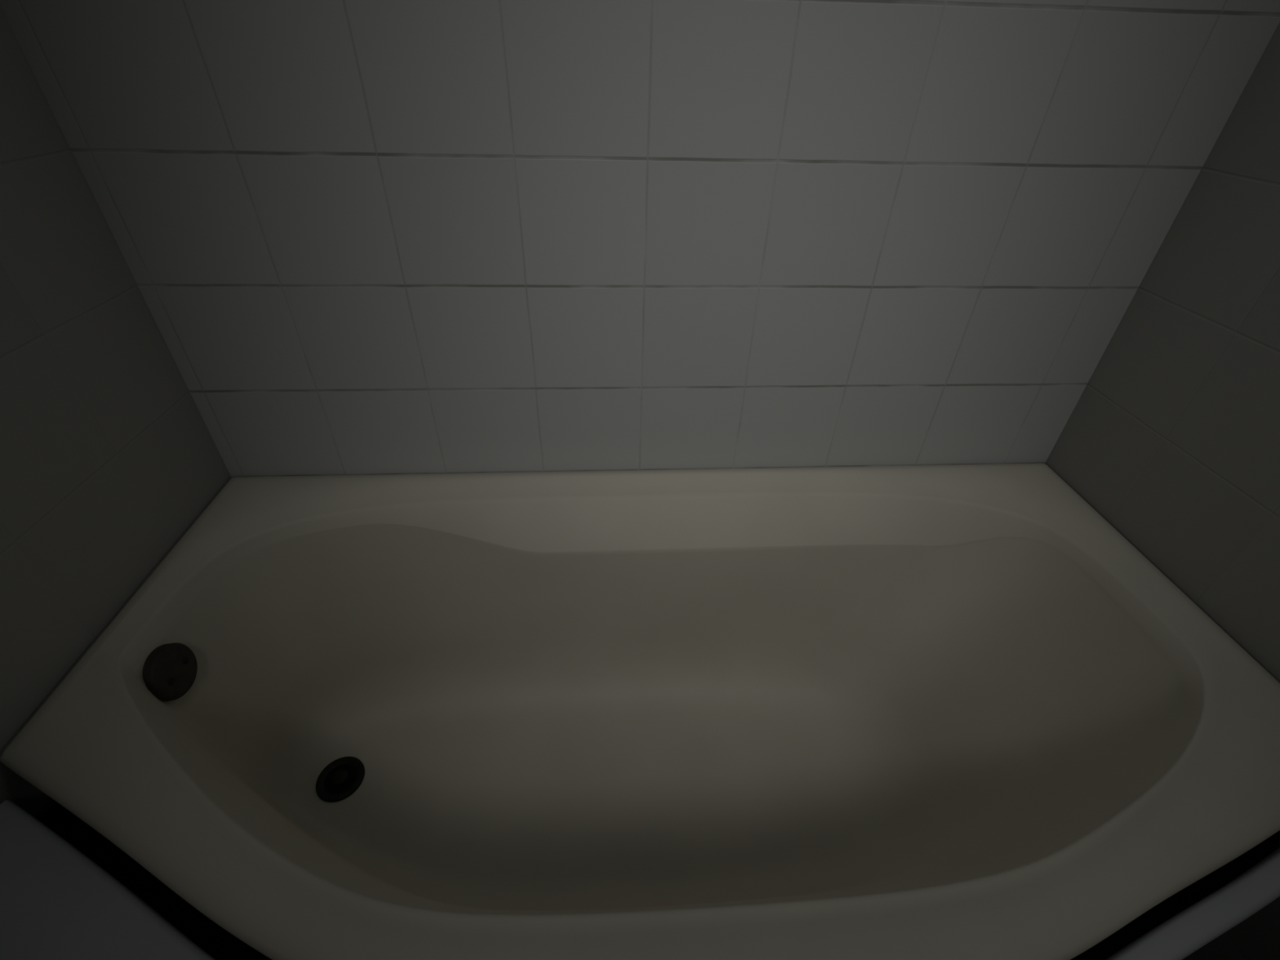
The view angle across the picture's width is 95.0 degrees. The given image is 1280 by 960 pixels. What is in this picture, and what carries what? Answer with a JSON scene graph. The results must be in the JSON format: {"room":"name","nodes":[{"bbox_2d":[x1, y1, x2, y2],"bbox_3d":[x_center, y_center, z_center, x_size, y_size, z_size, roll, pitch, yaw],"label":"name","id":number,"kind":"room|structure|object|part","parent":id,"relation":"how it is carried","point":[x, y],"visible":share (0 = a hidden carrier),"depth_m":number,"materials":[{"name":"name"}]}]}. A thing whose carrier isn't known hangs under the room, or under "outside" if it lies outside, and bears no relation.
{"room":"bathroom","nodes":[
{"label":"bathroom","id":0,"kind":"room"},
{"bbox_2d":[0,4,231,909],"bbox_3d":[-0.678,0.242,-0.505,0.100,2.450,2.786,-1,37,-4],"label":"wall","id":1,"kind":"structure","parent":0,"point":[108,458],"depth_m":0.73,"materials":[{"name":"tile"}]},
{"bbox_2d":[324,764,356,794],"bbox_3d":[-0.528,0.527,1.035,0.054,0.001,0.054,-1,37,-4],"label":"drain","id":2,"kind":"object","parent":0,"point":[339,779],"depth_m":1.03,"materials":[{"name":"black metal"}]},
{"bbox_2d":[0,0,1279,478],"bbox_3d":[0.043,-0.635,0.700,1.723,2.450,0.100,-1,37,-4],"label":"wall","id":3,"kind":"structure","parent":0,"point":[361,237],"depth_m":0.82,"materials":[{"name":"tile"}]},
{"bbox_2d":[1044,22,1279,959],"bbox_3d":[0.941,0.213,-0.404,0.100,2.450,2.786,-1,37,-4],"label":"wall","id":4,"kind":"structure","parent":0,"point":[1172,437],"depth_m":0.83,"materials":[{"name":"tile"}]},
{"bbox_3d":[0.102,1.250,0.307,1.723,0.100,2.986,-1,37,-4],"label":"floor","id":5,"kind":"structure","parent":0,"visible":0},
{"bbox_2d":[0,462,1279,959],"bbox_3d":[0.052,0.452,0.872,1.517,0.502,0.918,-1,37,-4],"label":"bathtub","id":6,"kind":"object","parent":5,"relation":"on","point":[948,712],"visible":1,"depth_m":0.96,"materials":[{"name":"beige ceramic"}]},
{"bbox_3d":[-0.648,0.264,0.803,0.041,0.080,0.077,-1,37,-4],"label":"overflow plate","id":7,"kind":"part","parent":6,"relation":"part of","materials":[{"name":"metal"}]}
]}

